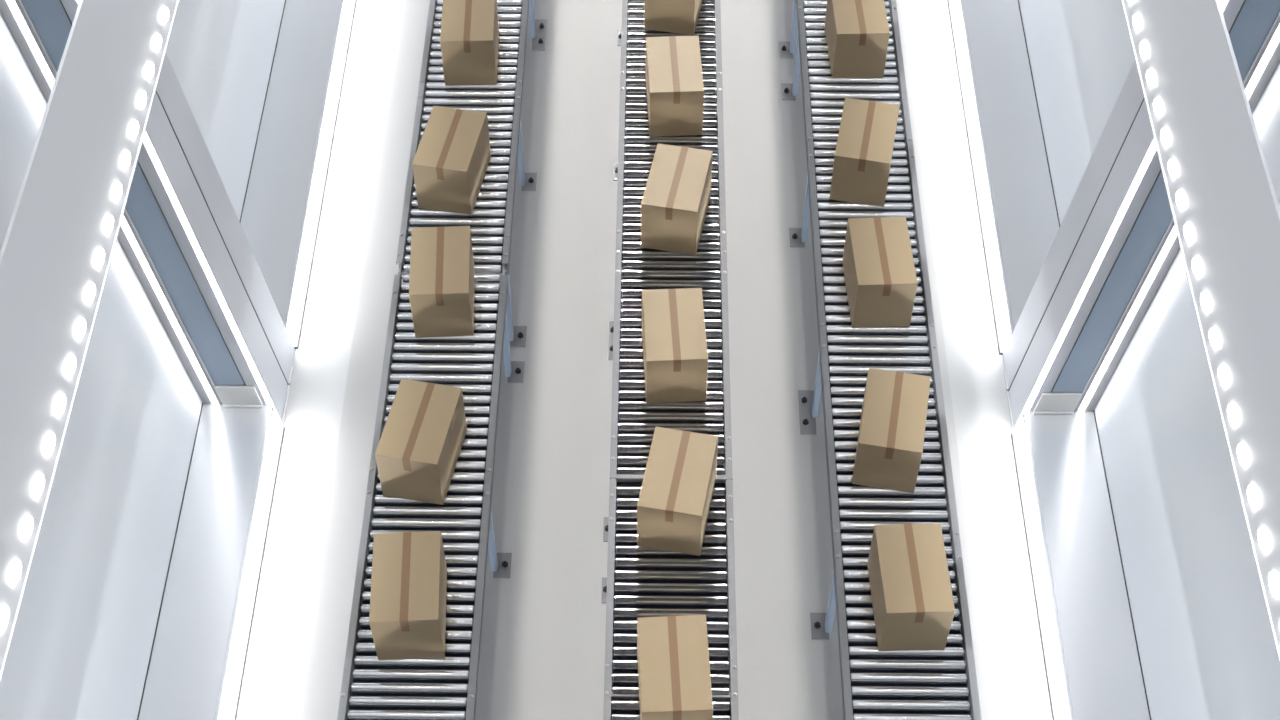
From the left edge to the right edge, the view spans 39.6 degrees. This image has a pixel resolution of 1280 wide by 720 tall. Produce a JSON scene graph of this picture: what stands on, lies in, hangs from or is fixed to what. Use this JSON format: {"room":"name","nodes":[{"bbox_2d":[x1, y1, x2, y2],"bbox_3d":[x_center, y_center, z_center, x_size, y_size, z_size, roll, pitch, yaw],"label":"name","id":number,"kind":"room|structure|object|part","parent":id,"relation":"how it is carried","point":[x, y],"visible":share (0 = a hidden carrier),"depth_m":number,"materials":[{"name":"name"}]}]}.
{"room":"distribution center","nodes":[
{"label":"distribution center","id":0,"kind":"room"},
{"bbox_2d":[0,0,179,683],"bbox_3d":[-2.977,-2.788,11.015,0.148,0.982,42.000,0,52,0],"label":"beam","id":1,"kind":"structure","parent":0,"point":[57,251],"depth_m":9.24,"materials":[{"name":"white"}]},
{"bbox_2d":[0,606,8,631],"bbox_3d":[-2.979,1.212,8.319,0.044,0.058,0.140,0,52,0],"label":"lamp","id":2,"kind":"object","parent":1,"relation":"attached to","point":[4,610],"depth_m":8.31,"materials":[{"name":"white"}]},
{"bbox_2d":[11,560,20,585],"bbox_3d":[-2.976,1.016,8.475,0.044,0.058,0.140,0,52,0],"label":"lamp","id":3,"kind":"object","parent":1,"relation":"attached to","point":[15,564],"depth_m":8.46,"materials":[{"name":"white"}]},
{"bbox_2d":[23,517,32,540],"bbox_3d":[-2.974,0.820,8.631,0.044,0.058,0.140,0,52,0],"label":"lamp","id":4,"kind":"object","parent":1,"relation":"attached to","point":[27,521],"depth_m":8.61,"materials":[{"name":"white"}]},
{"bbox_2d":[34,474,43,497],"bbox_3d":[-2.971,0.624,8.787,0.044,0.058,0.140,0,52,0],"label":"lamp","id":5,"kind":"object","parent":1,"relation":"attached to","point":[38,478],"depth_m":8.77,"materials":[{"name":"white"}]},
{"bbox_2d":[46,433,54,456],"bbox_3d":[-2.968,0.427,8.943,0.044,0.058,0.140,0,52,0],"label":"lamp","id":6,"kind":"object","parent":1,"relation":"attached to","point":[50,437],"depth_m":8.93,"materials":[{"name":"white"}]},
{"bbox_2d":[56,394,65,416],"bbox_3d":[-2.965,0.231,9.098,0.044,0.058,0.140,0,52,0],"label":"lamp","id":7,"kind":"object","parent":1,"relation":"attached to","point":[60,398],"depth_m":9.08,"materials":[{"name":"white"}]},
{"bbox_2d":[67,356,75,377],"bbox_3d":[-2.962,0.035,9.254,0.044,0.058,0.140,0,52,0],"label":"lamp","id":8,"kind":"object","parent":1,"relation":"attached to","point":[71,360],"depth_m":9.24,"materials":[{"name":"white"}]},
{"bbox_2d":[77,319,85,339],"bbox_3d":[-2.959,-0.161,9.410,0.044,0.058,0.140,0,52,0],"label":"lamp","id":9,"kind":"object","parent":1,"relation":"attached to","point":[81,323],"depth_m":9.39,"materials":[{"name":"white"}]},
{"bbox_2d":[87,283,94,303],"bbox_3d":[-2.957,-0.357,9.566,0.044,0.058,0.140,0,52,0],"label":"lamp","id":10,"kind":"object","parent":1,"relation":"attached to","point":[90,286],"depth_m":9.55,"materials":[{"name":"white"}]},
{"bbox_2d":[96,249,104,268],"bbox_3d":[-2.954,-0.553,9.722,0.044,0.058,0.140,0,52,0],"label":"lamp","id":11,"kind":"object","parent":1,"relation":"attached to","point":[100,253],"depth_m":9.70,"materials":[{"name":"white"}]},
{"bbox_2d":[105,215,113,234],"bbox_3d":[-2.951,-0.750,9.877,0.044,0.058,0.140,0,52,0],"label":"lamp","id":12,"kind":"object","parent":1,"relation":"attached to","point":[109,219],"depth_m":9.86,"materials":[{"name":"white"}]},
{"bbox_2d":[114,183,121,201],"bbox_3d":[-2.948,-0.946,10.033,0.044,0.058,0.140,0,52,0],"label":"lamp","id":13,"kind":"object","parent":1,"relation":"attached to","point":[117,186],"depth_m":10.01,"materials":[{"name":"white"}]},
{"bbox_2d":[123,152,130,169],"bbox_3d":[-2.945,-1.142,10.189,0.044,0.058,0.140,0,52,0],"label":"lamp","id":14,"kind":"object","parent":1,"relation":"attached to","point":[126,155],"depth_m":10.17,"materials":[{"name":"white"}]},
{"bbox_2d":[131,121,138,138],"bbox_3d":[-2.942,-1.338,10.345,0.044,0.058,0.140,0,52,0],"label":"lamp","id":15,"kind":"object","parent":1,"relation":"attached to","point":[134,124],"depth_m":10.32,"materials":[{"name":"white"}]},
{"bbox_2d":[139,91,146,108],"bbox_3d":[-2.940,-1.534,10.501,0.044,0.058,0.140,0,52,0],"label":"lamp","id":16,"kind":"object","parent":1,"relation":"attached to","point":[142,94],"depth_m":10.48,"materials":[{"name":"white"}]},
{"bbox_2d":[147,63,153,79],"bbox_3d":[-2.937,-1.730,10.656,0.044,0.058,0.140,0,52,0],"label":"lamp","id":17,"kind":"object","parent":1,"relation":"attached to","point":[150,66],"depth_m":10.64,"materials":[{"name":"white"}]},
{"bbox_2d":[154,35,161,51],"bbox_3d":[-2.934,-1.926,10.812,0.044,0.058,0.140,0,52,0],"label":"lamp","id":18,"kind":"object","parent":1,"relation":"attached to","point":[157,38],"depth_m":10.79,"materials":[{"name":"white"}]},
{"bbox_2d":[162,8,168,23],"bbox_3d":[-2.931,-2.123,10.968,0.044,0.058,0.140,0,52,0],"label":"lamp","id":19,"kind":"object","parent":1,"relation":"attached to","point":[165,11],"depth_m":10.95,"materials":[{"name":"white"}]},
{"bbox_2d":[0,0,285,719],"bbox_3d":[-3.669,-3.185,10.528,1.131,7.730,42.000,0,52,0],"label":"wall","id":20,"kind":"structure","parent":0,"point":[81,648],"depth_m":11.11,"materials":[{"name":"white paint"}]},
{"bbox_2d":[138,0,340,719],"bbox_3d":[-2.949,-0.691,13.655,0.710,0.270,42.000,0,52,0],"label":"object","id":21,"kind":"structure","parent":20,"relation":"attached to","point":[183,682],"depth_m":12.42,"materials":[{"name":"white"}]},
{"bbox_2d":[214,405,284,719],"bbox_3d":[-2.718,8.081,6.687,0.064,0.270,19.602,0,52,0],"label":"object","id":22,"kind":"object","parent":20,"relation":"attached to","point":[235,658],"visible":1,"depth_m":11.96,"materials":[{"name":"white"}]},
{"bbox_2d":[284,0,355,348],"bbox_3d":[-2.477,-8.650,19.975,0.064,0.270,21.665,0,52,0],"label":"light strip","id":23,"kind":"object","parent":20,"relation":"attached to","point":[306,244],"visible":1,"depth_m":14.28,"materials":[{"name":"white"}]},
{"bbox_2d":[0,0,294,425],"bbox_3d":[-3.290,-2.154,10.136,1.412,7.600,0.753,0,52,0],"label":"window","id":24,"kind":"structure","parent":0,"point":[182,235],"depth_m":11.63,"materials":[{"name":"grey metal"}]},
{"bbox_3d":[-3.315,-2.042,9.748,1.069,7.130,0.026,0,52,0],"label":"panel","id":25,"kind":"part","parent":24,"relation":"part of","materials":[{"name":"blue"}]},
{"bbox_3d":[-3.141,-1.977,9.823,0.965,7.330,0.030,0,52,0],"label":"plate","id":26,"kind":"part","parent":24,"relation":"part of","materials":[{"name":"white"}]},
{"bbox_3d":[-3.068,-2.034,10.040,0.942,7.599,0.347,0,52,0],"label":"plate","id":27,"kind":"part","parent":24,"relation":"part of","materials":[{"name":"white"}]},
{"bbox_3d":[-3.064,-2.316,10.264,0.942,7.599,0.336,0,52,0],"label":"plate","id":28,"kind":"part","parent":24,"relation":"part of","materials":[{"name":"white"}]},
{"bbox_3d":[-2.588,0.252,13.065,0.013,0.020,0.503,0,52,0],"label":"trim","id":29,"kind":"part","parent":24,"relation":"part of","materials":[{"name":"white"}]},
{"bbox_2d":[236,0,400,719],"bbox_3d":[-2.720,-0.559,13.817,1.122,0.150,42.000,0,52,0],"label":"floor","id":30,"kind":"structure","parent":0,"point":[276,657],"depth_m":13.12,"materials":[{"name":"white"}]},
{"bbox_2d":[298,0,990,719],"bbox_3d":[0.070,-0.535,13.796,4.458,0.150,42.000,0,52,0],"label":"floor","id":31,"kind":"structure","parent":0,"point":[542,650],"depth_m":13.12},
{"bbox_2d":[337,264,524,719],"bbox_3d":[-1.362,1.922,11.115,0.938,0.995,5.985,0,52,0],"label":"conveyor","id":32,"kind":"object","parent":31,"relation":"on","point":[445,688],"visible":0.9,"depth_m":11.30,"materials":[{"name":"metal"}]},
{"bbox_3d":[-1.738,1.719,10.740,0.042,0.125,5.827,0,52,0],"label":"rail","id":33,"kind":"part","parent":32,"relation":"part of","materials":[{"name":"metal"}]},
{"bbox_2d":[369,531,446,659],"bbox_3d":[-1.382,1.411,10.655,0.400,0.452,0.613,-2,52,-2],"label":"cardboard box","id":34,"kind":"object","parent":32,"relation":"on","point":[407,617],"visible":1,"depth_m":10.48,"materials":[{"name":"brown cardboard"}]},
{"bbox_2d":[375,379,466,504],"bbox_3d":[-1.391,0.521,11.361,0.400,0.452,0.613,9,52,7],"label":"cardboard box","id":35,"kind":"object","parent":32,"relation":"on","point":[418,450],"visible":1,"depth_m":11.20,"materials":[{"name":"brown cardboard"}]},
{"bbox_2d":[409,226,474,337],"bbox_3d":[-1.354,-0.538,12.203,0.400,0.452,0.613,-2,52,-2],"label":"cardboard box","id":36,"kind":"object","parent":32,"relation":"on","point":[442,269],"visible":1,"depth_m":12.02,"materials":[{"name":"brown cardboard"}]},
{"bbox_3d":[-0.990,1.725,10.734,0.042,0.125,5.827,0,52,0],"label":"rail","id":37,"kind":"part","parent":32,"relation":"part of","materials":[{"name":"metal"}]},
{"bbox_3d":[-0.993,1.130,11.780,0.041,0.922,0.066,0,52,0],"label":"leg","id":38,"kind":"part","parent":32,"relation":"part of","materials":[{"name":"blue paint"}]},
{"bbox_3d":[-0.940,1.404,12.156,0.117,0.008,0.200,0,52,0],"label":"foot plate","id":39,"kind":"part","parent":32,"relation":"part of","materials":[{"name":"grey metal"}]},
{"bbox_3d":[-0.974,-0.186,12.825,0.041,0.922,0.066,0,52,0],"label":"leg","id":40,"kind":"part","parent":32,"relation":"part of","materials":[{"name":"blue paint"}]},
{"bbox_3d":[-0.921,0.088,13.201,0.117,0.008,0.200,0,52,0],"label":"foot plate","id":41,"kind":"part","parent":32,"relation":"part of","materials":[{"name":"grey metal"}]},
{"bbox_2d":[396,0,546,346],"bbox_3d":[-1.300,-2.433,14.574,0.938,0.995,5.292,0,52,0],"label":"conveyor","id":42,"kind":"object","parent":31,"relation":"on","point":[490,222],"visible":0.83,"depth_m":13.49,"materials":[{"name":"metal"}]},
{"bbox_3d":[-1.674,-2.710,14.258,0.042,0.125,5.260,0,52,0],"label":"rail","id":43,"kind":"part","parent":42,"relation":"part of","materials":[{"name":"metal"}]},
{"bbox_2d":[412,106,490,214],"bbox_3d":[-1.363,-1.454,12.930,0.400,0.452,0.613,8,52,6],"label":"cardboard box","id":44,"kind":"object","parent":42,"relation":"on","point":[450,163],"visible":1,"depth_m":12.76,"materials":[{"name":"brown cardboard"}]},
{"bbox_2d":[440,0,498,84],"bbox_3d":[-1.313,-2.505,13.765,0.400,0.452,0.613,-1,52,-1],"label":"cardboard box","id":45,"kind":"object","parent":42,"relation":"on","point":[469,37],"visible":1,"depth_m":13.57,"materials":[{"name":"brown cardboard"}]},
{"bbox_3d":[-0.971,-0.452,13.036,0.041,0.922,0.066,0,52,0],"label":"leg","id":46,"kind":"part","parent":42,"relation":"part of","materials":[{"name":"blue paint"}]},
{"bbox_3d":[-0.926,-2.704,14.252,0.042,0.125,5.260,0,52,0],"label":"rail","id":47,"kind":"part","parent":42,"relation":"part of","materials":[{"name":"metal"}]},
{"bbox_3d":[-0.917,-0.178,13.412,0.117,0.008,0.200,0,52,0],"label":"foot plate","id":48,"kind":"part","parent":42,"relation":"part of","materials":[{"name":"grey metal"}]},
{"bbox_3d":[-0.952,-1.720,14.043,0.041,0.922,0.066,0,52,0],"label":"leg","id":49,"kind":"part","parent":42,"relation":"part of","materials":[{"name":"blue paint"}]},
{"bbox_3d":[-0.899,-1.446,14.420,0.117,0.008,0.200,0,52,0],"label":"foot plate","id":50,"kind":"part","parent":42,"relation":"part of","materials":[{"name":"grey metal"}]},
{"bbox_3d":[-0.932,-3.114,15.150,0.041,0.922,0.066,0,52,0],"label":"leg","id":51,"kind":"part","parent":42,"relation":"part of","materials":[{"name":"blue paint"}]},
{"bbox_3d":[-0.879,-2.840,15.527,0.117,0.008,0.400,0,52,0],"label":"foot plate","id":52,"kind":"part","parent":42,"relation":"part of","materials":[{"name":"grey metal"}]},
{"bbox_2d":[603,0,732,541],"bbox_3d":[0.212,-1.717,14.003,0.859,0.995,7.089,0,52,0],"label":"conveyor","id":53,"kind":"object","parent":31,"relation":"on","point":[634,421],"visible":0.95,"depth_m":12.61,"materials":[{"name":"metal"}]},
{"bbox_3d":[-0.201,1.175,12.337,0.105,0.008,0.200,0,52,0],"label":"foot plate","id":54,"kind":"part","parent":53,"relation":"part of","materials":[{"name":"grey metal"}]},
{"bbox_3d":[-0.182,-0.148,13.388,0.105,0.008,0.380,0,52,0],"label":"foot plate","id":55,"kind":"part","parent":53,"relation":"part of","materials":[{"name":"grey metal"}]},
{"bbox_3d":[-0.162,-1.534,14.489,0.105,0.008,0.200,0,52,0],"label":"foot plate","id":56,"kind":"part","parent":53,"relation":"part of","materials":[{"name":"grey metal"}]},
{"bbox_3d":[-0.134,-1.981,13.677,0.042,0.125,7.089,0,52,0],"label":"rail","id":57,"kind":"part","parent":53,"relation":"part of","materials":[{"name":"metal"}]},
{"bbox_3d":[-0.144,-2.810,15.502,0.105,0.008,0.200,0,52,0],"label":"foot plate","id":58,"kind":"part","parent":53,"relation":"part of","materials":[{"name":"grey metal"}]},
{"bbox_3d":[0.200,0.768,11.495,0.706,0.043,0.032,0,52,0],"label":"cross plate","id":59,"kind":"part","parent":53,"relation":"part of","materials":[{"name":"metal"}]},
{"bbox_2d":[644,0,702,34],"bbox_3d":[0.289,-2.979,14.140,0.400,0.452,0.613,9,52,7],"label":"cardboard box","id":60,"kind":"object","parent":53,"relation":"on","point":[674,16],"visible":1,"depth_m":14.01,"materials":[{"name":"brown cardboard"}]},
{"bbox_2d":[642,288,707,402],"bbox_3d":[0.227,-0.098,11.852,0.400,0.452,0.613,-2,52,-2],"label":"cardboard box","id":61,"kind":"object","parent":53,"relation":"on","point":[675,353],"visible":1,"depth_m":11.67,"materials":[{"name":"brown cardboard"}]},
{"bbox_2d":[646,36,703,136],"bbox_3d":[0.258,-2.067,13.416,0.400,0.452,0.613,-2,52,-2],"label":"cardboard box","id":62,"kind":"object","parent":53,"relation":"on","point":[674,77],"visible":1,"depth_m":13.23,"materials":[{"name":"brown cardboard"}]},
{"bbox_2d":[641,143,712,254],"bbox_3d":[0.262,-1.148,12.685,0.400,0.452,0.613,9,52,7],"label":"cardboard box","id":63,"kind":"object","parent":53,"relation":"on","point":[677,193],"visible":1,"depth_m":12.51,"materials":[{"name":"brown cardboard"}]},
{"bbox_3d":[0.614,-1.975,13.671,0.042,0.125,7.089,0,52,0],"label":"rail","id":64,"kind":"part","parent":53,"relation":"part of","materials":[{"name":"metal"}]},
{"bbox_2d":[601,479,738,719],"bbox_3d":[0.149,2.673,10.517,0.859,0.995,4.099,0,52,0],"label":"conveyor","id":65,"kind":"object","parent":31,"relation":"on","point":[640,581],"visible":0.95,"depth_m":10.95,"materials":[{"name":"metal"}]},
{"bbox_3d":[-0.207,1.559,12.032,0.105,0.008,0.200,0,52,0],"label":"foot plate","id":66,"kind":"part","parent":65,"relation":"part of","materials":[{"name":"grey metal"}]},
{"bbox_3d":[-0.197,2.409,10.191,0.042,0.125,4.099,0,52,0],"label":"rail","id":67,"kind":"part","parent":65,"relation":"part of","materials":[{"name":"metal"}]},
{"bbox_3d":[0.183,1.989,10.525,0.706,0.043,0.032,0,52,0],"label":"cross plate","id":68,"kind":"part","parent":65,"relation":"part of","materials":[{"name":"metal"}]},
{"bbox_2d":[637,615,712,719],"bbox_3d":[0.196,1.862,10.294,0.400,0.452,0.613,-2,52,-2],"label":"cardboard box","id":69,"kind":"object","parent":65,"relation":"on","point":[674,677],"visible":1,"depth_m":10.10,"materials":[{"name":"brown cardboard"}]},
{"bbox_2d":[637,427,717,555],"bbox_3d":[0.236,0.819,11.123,0.400,0.452,0.613,9,52,7],"label":"cardboard box","id":70,"kind":"object","parent":65,"relation":"on","point":[673,506],"visible":1,"depth_m":10.95,"materials":[{"name":"brown cardboard"}]},
{"bbox_3d":[0.551,2.415,10.185,0.042,0.125,4.099,0,52,0],"label":"rail","id":71,"kind":"part","parent":65,"relation":"part of","materials":[{"name":"metal"}]},
{"bbox_2d":[779,0,888,57],"bbox_3d":[1.682,-3.584,15.485,0.938,0.995,2.288,0,52,0],"label":"conveyor","id":72,"kind":"object","parent":31,"relation":"on","point":[786,49],"visible":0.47,"depth_m":15.29,"materials":[{"name":"metal"}]},
{"bbox_3d":[1.263,-2.689,15.405,0.117,0.008,0.200,0,52,0],"label":"foot plate","id":73,"kind":"part","parent":72,"relation":"part of","materials":[{"name":"grey metal"}]},
{"bbox_3d":[1.316,-2.962,15.028,0.041,0.922,0.066,0,52,0],"label":"leg","id":74,"kind":"part","parent":72,"relation":"part of","materials":[{"name":"blue paint"}]},
{"bbox_2d":[781,0,981,719],"bbox_3d":[1.619,0.810,11.995,0.938,0.995,8.888,0,52,0],"label":"conveyor","id":75,"kind":"object","parent":31,"relation":"on","point":[938,684],"visible":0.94,"depth_m":11.88,"materials":[{"name":"metal"}]},
{"bbox_3d":[1.257,-2.274,15.075,0.117,0.008,0.200,0,52,0],"label":"foot plate","id":76,"kind":"part","parent":75,"relation":"part of","materials":[{"name":"grey metal"}]},
{"bbox_3d":[1.310,-2.547,14.698,0.041,0.922,0.066,0,52,0],"label":"leg","id":77,"kind":"part","parent":75,"relation":"part of","materials":[{"name":"blue paint"}]},
{"bbox_3d":[1.238,-0.966,14.037,0.117,0.008,0.200,0,52,0],"label":"foot plate","id":78,"kind":"part","parent":75,"relation":"part of","materials":[{"name":"grey metal"}]},
{"bbox_3d":[1.291,-1.240,13.660,0.041,0.922,0.066,0,52,0],"label":"leg","id":79,"kind":"part","parent":75,"relation":"part of","materials":[{"name":"blue paint"}]},
{"bbox_3d":[1.219,0.380,12.967,0.117,0.008,0.400,0,52,0],"label":"foot plate","id":80,"kind":"part","parent":75,"relation":"part of","materials":[{"name":"grey metal"}]},
{"bbox_3d":[1.272,0.107,12.590,0.041,0.922,0.066,0,52,0],"label":"leg","id":81,"kind":"part","parent":75,"relation":"part of","materials":[{"name":"blue paint"}]},
{"bbox_3d":[1.199,1.774,11.860,0.117,0.008,0.200,0,52,0],"label":"foot plate","id":82,"kind":"part","parent":75,"relation":"part of","materials":[{"name":"grey metal"}]},
{"bbox_3d":[1.244,0.545,11.669,0.042,0.125,8.888,0,52,0],"label":"rail","id":83,"kind":"part","parent":75,"relation":"part of","materials":[{"name":"metal"}]},
{"bbox_3d":[1.252,1.501,11.483,0.041,0.922,0.066,0,52,0],"label":"leg","id":84,"kind":"part","parent":75,"relation":"part of","materials":[{"name":"blue paint"}]},
{"bbox_2d":[825,0,889,77],"bbox_3d":[1.681,-2.568,13.812,0.400,0.452,0.613,-1,52,-1],"label":"cardboard box","id":85,"kind":"object","parent":75,"relation":"on","point":[857,31],"visible":1,"depth_m":13.61,"materials":[{"name":"brown cardboard"}]},
{"bbox_2d":[830,98,899,206],"bbox_3d":[1.640,-1.518,12.978,0.400,0.452,0.613,9,52,7],"label":"cardboard box","id":86,"kind":"object","parent":75,"relation":"on","point":[866,137],"visible":1,"depth_m":12.79,"materials":[{"name":"brown cardboard"}]},
{"bbox_2d":[842,217,917,327],"bbox_3d":[1.647,-0.606,12.253,0.400,0.452,0.613,-2,52,-1],"label":"cardboard box","id":87,"kind":"object","parent":75,"relation":"on","point":[881,282],"visible":1,"depth_m":12.08,"materials":[{"name":"brown cardboard"}]},
{"bbox_2d":[852,368,930,492],"bbox_3d":[1.613,0.451,11.415,0.400,0.452,0.613,8,52,7],"label":"cardboard box","id":88,"kind":"object","parent":75,"relation":"on","point":[890,443],"visible":1,"depth_m":11.23,"materials":[{"name":"brown cardboard"}]},
{"bbox_2d":[867,523,954,650],"bbox_3d":[1.621,1.365,10.688,0.400,0.452,0.613,-1,52,-1],"label":"cardboard box","id":89,"kind":"object","parent":75,"relation":"on","point":[913,604],"visible":1,"depth_m":10.52,"materials":[{"name":"brown cardboard"}]},
{"bbox_3d":[1.992,0.552,11.664,0.042,0.125,8.888,0,52,0],"label":"rail","id":90,"kind":"part","parent":75,"relation":"part of","materials":[{"name":"metal"}]},
{"bbox_2d":[903,0,1052,719],"bbox_3d":[2.859,-0.512,13.775,1.121,0.150,42.000,0,52,0],"label":"floor","id":91,"kind":"structure","parent":0,"point":[1014,664],"depth_m":13.11,"materials":[{"name":"white"}]},
{"bbox_2d":[1003,0,1279,431],"bbox_3d":[3.399,-2.098,10.086,1.412,7.600,0.753,0,52,0],"label":"window","id":92,"kind":"structure","parent":0,"point":[1115,244],"depth_m":11.58,"materials":[{"name":"grey metal"}]},
{"bbox_3d":[2.702,0.296,13.025,0.013,0.020,0.503,0,52,0],"label":"trim","id":93,"kind":"part","parent":92,"relation":"part of","materials":[{"name":"white"}]},
{"bbox_3d":[3.178,-2.264,10.217,0.942,7.599,0.336,0,52,0],"label":"plate","id":94,"kind":"part","parent":92,"relation":"part of","materials":[{"name":"white"}]},
{"bbox_2d":[1018,0,1279,719],"bbox_3d":[3.801,-3.123,10.471,1.131,7.730,42.000,0,52,0],"label":"wall","id":95,"kind":"structure","parent":0,"point":[1206,648],"depth_m":11.18,"materials":[{"name":"white paint"}]},
{"bbox_2d":[948,0,1013,354],"bbox_3d":[2.844,-8.605,19.935,0.064,0.270,21.665,0,52,0],"label":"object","id":96,"kind":"object","parent":95,"relation":"attached to","point":[998,290],"visible":1,"depth_m":14.25,"materials":[{"name":"white"}]},
{"bbox_2d":[1011,412,1073,719],"bbox_3d":[2.603,8.125,6.647,0.064,0.270,19.602,0,52,0],"label":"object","id":97,"kind":"object","parent":95,"relation":"attached to","point":[1056,673],"visible":1,"depth_m":11.95,"materials":[{"name":"white"}]},
{"bbox_2d":[963,0,1149,719],"bbox_3d":[3.086,-0.641,13.609,0.710,0.270,42.000,0,52,0],"label":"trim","id":98,"kind":"structure","parent":95,"relation":"attached to","point":[1104,675],"depth_m":12.42,"materials":[{"name":"white"}]},
{"bbox_2d":[1121,0,1279,663],"bbox_3d":[3.110,-2.737,10.969,0.148,0.982,42.000,0,52,0],"label":"beam","id":99,"kind":"structure","parent":0,"point":[1225,209],"depth_m":9.33,"materials":[{"name":"white"}]},
{"bbox_2d":[1133,14,1139,30],"bbox_3d":[3.052,-2.072,10.923,0.044,0.058,0.140,0,52,0],"label":"lamp","id":100,"kind":"object","parent":99,"relation":"attached to","point":[1136,17],"depth_m":10.90,"materials":[{"name":"white"}]},
{"bbox_2d":[1139,42,1146,58],"bbox_3d":[3.050,-1.876,10.767,0.044,0.058,0.140,0,52,0],"label":"lamp","id":101,"kind":"object","parent":99,"relation":"attached to","point":[1142,45],"depth_m":10.75,"materials":[{"name":"white"}]},
{"bbox_2d":[1146,70,1153,86],"bbox_3d":[3.047,-1.680,10.611,0.044,0.058,0.140,0,52,0],"label":"lamp","id":102,"kind":"object","parent":99,"relation":"attached to","point":[1149,73],"depth_m":10.59,"materials":[{"name":"white"}]},
{"bbox_2d":[1153,99,1160,116],"bbox_3d":[3.044,-1.484,10.455,0.044,0.058,0.140,0,52,0],"label":"lamp","id":103,"kind":"object","parent":99,"relation":"attached to","point":[1156,102],"depth_m":10.44,"materials":[{"name":"white"}]},
{"bbox_2d":[1161,129,1167,146],"bbox_3d":[3.041,-1.288,10.300,0.044,0.058,0.140,0,52,0],"label":"lamp","id":104,"kind":"object","parent":99,"relation":"attached to","point":[1164,132],"depth_m":10.28,"materials":[{"name":"white"}]},
{"bbox_2d":[1168,159,1175,177],"bbox_3d":[3.038,-1.092,10.144,0.044,0.058,0.140,0,52,0],"label":"lamp","id":105,"kind":"object","parent":99,"relation":"attached to","point":[1171,162],"depth_m":10.12,"materials":[{"name":"white"}]},
{"bbox_2d":[1176,191,1183,209],"bbox_3d":[3.035,-0.896,9.988,0.044,0.058,0.140,0,52,0],"label":"lamp","id":106,"kind":"object","parent":99,"relation":"attached to","point":[1179,194],"depth_m":9.96,"materials":[{"name":"white"}]},
{"bbox_2d":[1184,224,1191,242],"bbox_3d":[3.033,-0.700,9.832,0.044,0.058,0.140,0,52,0],"label":"lamp","id":107,"kind":"object","parent":99,"relation":"attached to","point":[1187,227],"depth_m":9.81,"materials":[{"name":"white"}]},
{"bbox_2d":[1192,257,1199,277],"bbox_3d":[3.030,-0.503,9.677,0.044,0.058,0.140,0,52,0],"label":"lamp","id":108,"kind":"object","parent":99,"relation":"attached to","point":[1195,260],"depth_m":9.66,"materials":[{"name":"white"}]},
{"bbox_2d":[1200,292,1208,312],"bbox_3d":[3.027,-0.307,9.521,0.044,0.058,0.140,0,52,0],"label":"lamp","id":109,"kind":"object","parent":99,"relation":"attached to","point":[1204,296],"depth_m":9.50,"materials":[{"name":"white"}]},
{"bbox_2d":[1209,328,1217,349],"bbox_3d":[3.024,-0.111,9.365,0.044,0.058,0.140,0,52,0],"label":"lamp","id":110,"kind":"object","parent":99,"relation":"attached to","point":[1213,332],"depth_m":9.35,"materials":[{"name":"white"}]},
{"bbox_2d":[1218,365,1226,387],"bbox_3d":[3.021,0.085,9.209,0.044,0.058,0.140,0,52,0],"label":"lamp","id":111,"kind":"object","parent":99,"relation":"attached to","point":[1222,369],"depth_m":9.19,"materials":[{"name":"white"}]},
{"bbox_2d":[1228,404,1236,426],"bbox_3d":[3.019,0.281,9.053,0.044,0.058,0.140,0,52,0],"label":"lamp","id":112,"kind":"object","parent":99,"relation":"attached to","point":[1232,408],"depth_m":9.04,"materials":[{"name":"white"}]},
{"bbox_2d":[1237,444,1246,466],"bbox_3d":[3.016,0.477,8.898,0.044,0.058,0.140,0,52,0],"label":"lamp","id":113,"kind":"object","parent":99,"relation":"attached to","point":[1241,448],"depth_m":8.88,"materials":[{"name":"white"}]},
{"bbox_2d":[1247,485,1256,508],"bbox_3d":[3.013,0.673,8.742,0.044,0.058,0.140,0,52,0],"label":"lamp","id":114,"kind":"object","parent":99,"relation":"attached to","point":[1251,489],"depth_m":8.73,"materials":[{"name":"white"}]},
{"bbox_2d":[1258,528,1267,552],"bbox_3d":[3.010,0.870,8.586,0.044,0.058,0.140,0,52,0],"label":"lamp","id":115,"kind":"object","parent":99,"relation":"attached to","point":[1262,532],"depth_m":8.57,"materials":[{"name":"white"}]},
{"bbox_2d":[1269,572,1278,597],"bbox_3d":[3.007,1.066,8.430,0.044,0.058,0.140,0,52,0],"label":"lamp","id":116,"kind":"object","parent":99,"relation":"attached to","point":[1273,576],"depth_m":8.41,"materials":[{"name":"white"}]}
]}

